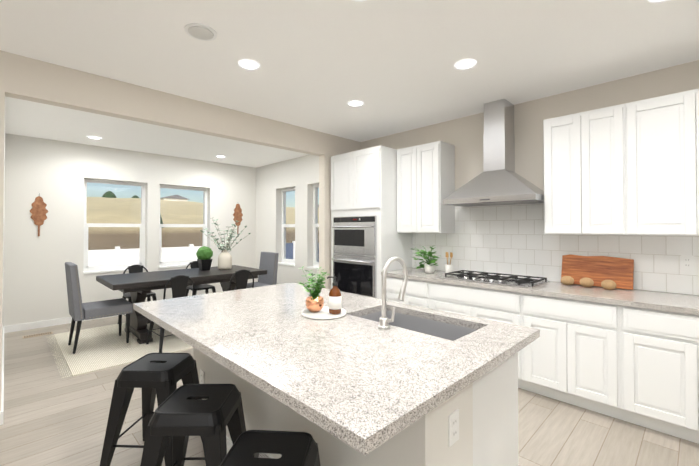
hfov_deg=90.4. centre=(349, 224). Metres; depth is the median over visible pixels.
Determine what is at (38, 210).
decor
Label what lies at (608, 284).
woven ball
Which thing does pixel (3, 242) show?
wall
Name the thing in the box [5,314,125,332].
baseboard
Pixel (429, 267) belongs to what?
pothos plant
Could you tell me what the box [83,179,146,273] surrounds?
window
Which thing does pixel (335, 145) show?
wall
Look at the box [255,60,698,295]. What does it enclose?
wall
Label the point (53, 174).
wall
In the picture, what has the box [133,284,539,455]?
island countertop
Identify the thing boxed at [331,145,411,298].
tall cabinet
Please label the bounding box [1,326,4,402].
baseboard
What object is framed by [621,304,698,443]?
base cabinet
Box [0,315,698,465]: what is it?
floor
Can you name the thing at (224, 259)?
vase
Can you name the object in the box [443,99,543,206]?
range hood
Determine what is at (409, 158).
upper cabinet
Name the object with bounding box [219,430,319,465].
stool
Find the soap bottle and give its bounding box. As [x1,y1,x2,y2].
[327,277,340,313]
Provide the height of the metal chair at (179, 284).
0.867 m
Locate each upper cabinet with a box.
[397,145,420,232]
[421,141,454,232]
[543,111,592,234]
[589,101,640,234]
[637,89,698,235]
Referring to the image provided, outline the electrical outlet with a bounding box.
[681,255,693,269]
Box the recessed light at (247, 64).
[238,59,259,69]
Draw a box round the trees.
[102,191,318,227]
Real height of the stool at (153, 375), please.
0.614 m
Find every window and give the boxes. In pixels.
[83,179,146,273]
[159,185,206,267]
[278,187,294,265]
[307,184,318,269]
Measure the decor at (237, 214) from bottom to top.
0.680 m
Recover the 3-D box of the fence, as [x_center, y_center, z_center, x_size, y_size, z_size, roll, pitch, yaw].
[-10.874,1.594,8.555,25.015,1.780,0.130,1,-1,-45]
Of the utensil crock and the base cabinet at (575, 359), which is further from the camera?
the utensil crock
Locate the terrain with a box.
[86,197,318,249]
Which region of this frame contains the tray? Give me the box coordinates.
[302,306,345,319]
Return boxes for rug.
[46,323,192,377]
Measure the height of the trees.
7.703 m
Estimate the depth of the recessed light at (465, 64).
2.76 m
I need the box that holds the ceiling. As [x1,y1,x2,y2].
[0,0,698,167]
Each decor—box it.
[30,196,47,235]
[233,204,242,233]
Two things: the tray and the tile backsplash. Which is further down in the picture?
the tray
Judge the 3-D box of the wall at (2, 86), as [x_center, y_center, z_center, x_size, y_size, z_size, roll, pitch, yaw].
[-3.879,0.077,1.327,3.615,2.746,0.120,1,-1,-45]
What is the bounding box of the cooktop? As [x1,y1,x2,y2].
[438,270,549,287]
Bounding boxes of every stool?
[100,353,202,465]
[140,384,245,465]
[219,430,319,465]
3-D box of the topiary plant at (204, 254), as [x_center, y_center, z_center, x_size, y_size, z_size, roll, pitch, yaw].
[-2.218,0.518,5.322,0.239,0.368,0.233,1,-1,-45]
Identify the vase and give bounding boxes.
[200,218,250,269]
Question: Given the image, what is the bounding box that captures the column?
[319,155,330,288]
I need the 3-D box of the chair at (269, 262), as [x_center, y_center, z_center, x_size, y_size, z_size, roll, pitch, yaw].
[-1.577,0.984,5.783,0.624,1.010,0.491,1,-1,-45]
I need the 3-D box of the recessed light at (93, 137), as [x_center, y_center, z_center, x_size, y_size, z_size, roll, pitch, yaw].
[-3.671,-1.250,4.999,0.170,0.006,0.170,1,-1,-45]
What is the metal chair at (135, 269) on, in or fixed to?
on the rug
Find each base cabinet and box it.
[386,276,428,307]
[429,280,524,389]
[521,292,624,420]
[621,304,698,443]
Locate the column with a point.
(325, 212)
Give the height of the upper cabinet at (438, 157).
1.050 m
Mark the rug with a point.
(102, 347)
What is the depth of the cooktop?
3.38 m
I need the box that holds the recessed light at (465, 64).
[454,59,476,69]
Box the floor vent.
[23,332,52,338]
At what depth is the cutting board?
3.08 m
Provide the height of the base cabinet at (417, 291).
0.876 m
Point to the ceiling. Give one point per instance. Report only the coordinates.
(389, 64)
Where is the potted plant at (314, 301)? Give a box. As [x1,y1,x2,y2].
[299,266,328,312]
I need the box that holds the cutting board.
[561,254,633,289]
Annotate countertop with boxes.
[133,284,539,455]
[381,268,698,311]
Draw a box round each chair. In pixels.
[65,262,132,353]
[118,265,156,327]
[146,275,194,352]
[185,261,215,296]
[229,269,253,290]
[234,252,278,289]
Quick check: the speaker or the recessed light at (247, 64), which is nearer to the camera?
the speaker
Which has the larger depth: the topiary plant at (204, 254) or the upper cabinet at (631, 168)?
the topiary plant at (204, 254)
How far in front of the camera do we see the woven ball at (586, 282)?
3.03 m
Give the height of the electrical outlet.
0.115 m
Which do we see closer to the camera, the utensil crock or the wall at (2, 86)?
the wall at (2, 86)
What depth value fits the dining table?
4.55 m
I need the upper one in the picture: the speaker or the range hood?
the speaker
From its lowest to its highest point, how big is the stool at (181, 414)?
0.614 m
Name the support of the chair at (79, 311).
on the rug
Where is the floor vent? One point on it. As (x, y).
(39, 334)
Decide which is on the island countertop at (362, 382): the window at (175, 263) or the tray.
the tray
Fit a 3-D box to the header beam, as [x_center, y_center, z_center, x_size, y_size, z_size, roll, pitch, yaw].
[-1.489,-1.119,3.711,3.115,0.300,0.120,1,-1,-45]
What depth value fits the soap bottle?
2.07 m
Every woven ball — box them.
[561,276,573,284]
[579,278,593,286]
[601,280,615,289]
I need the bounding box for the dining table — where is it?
[96,265,266,343]
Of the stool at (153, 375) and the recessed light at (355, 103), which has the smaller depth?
the stool at (153, 375)
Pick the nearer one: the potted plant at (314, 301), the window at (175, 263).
the potted plant at (314, 301)
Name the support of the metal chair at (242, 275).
on the rug
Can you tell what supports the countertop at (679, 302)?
on the base cabinet at (575, 359)
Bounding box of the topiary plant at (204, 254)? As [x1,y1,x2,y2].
[196,246,212,270]
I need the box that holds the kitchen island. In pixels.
[193,312,522,465]
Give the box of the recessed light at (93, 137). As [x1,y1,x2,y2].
[87,136,101,138]
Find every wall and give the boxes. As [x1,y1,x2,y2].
[0,50,4,410]
[1,120,4,391]
[3,133,255,325]
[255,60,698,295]
[325,133,360,155]
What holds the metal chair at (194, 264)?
on the rug
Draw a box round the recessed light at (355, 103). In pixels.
[348,100,363,106]
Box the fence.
[88,241,294,265]
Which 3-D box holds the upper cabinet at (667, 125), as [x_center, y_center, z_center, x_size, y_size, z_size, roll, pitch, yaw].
[2.438,-0.439,2.726,0.347,1.050,0.528,1,-1,-45]
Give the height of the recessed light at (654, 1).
0.006 m
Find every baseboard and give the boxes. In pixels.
[0,408,3,424]
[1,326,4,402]
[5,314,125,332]
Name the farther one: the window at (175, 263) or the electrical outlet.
the window at (175, 263)
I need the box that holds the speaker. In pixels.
[184,23,216,40]
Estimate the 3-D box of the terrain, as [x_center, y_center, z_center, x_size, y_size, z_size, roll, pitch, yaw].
[-9.140,-0.754,76.118,194.450,7.948,173.500,1,-1,-45]
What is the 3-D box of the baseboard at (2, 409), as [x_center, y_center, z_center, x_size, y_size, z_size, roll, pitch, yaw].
[-3.834,1.402,1.276,3.628,0.095,0.033,1,-1,-45]
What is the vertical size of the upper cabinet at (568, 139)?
1.050 m
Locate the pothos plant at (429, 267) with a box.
[410,245,438,272]
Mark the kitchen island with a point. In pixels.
(478, 427)
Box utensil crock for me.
[445,252,452,272]
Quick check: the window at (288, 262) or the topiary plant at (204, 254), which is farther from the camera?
the window at (288, 262)
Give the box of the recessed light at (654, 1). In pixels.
[648,0,665,2]
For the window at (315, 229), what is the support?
in the wall at (463, 136)
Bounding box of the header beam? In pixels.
[5,52,324,155]
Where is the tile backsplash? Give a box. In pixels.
[412,203,698,294]
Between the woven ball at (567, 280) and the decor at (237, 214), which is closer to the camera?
the woven ball at (567, 280)
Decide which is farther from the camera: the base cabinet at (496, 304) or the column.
the column

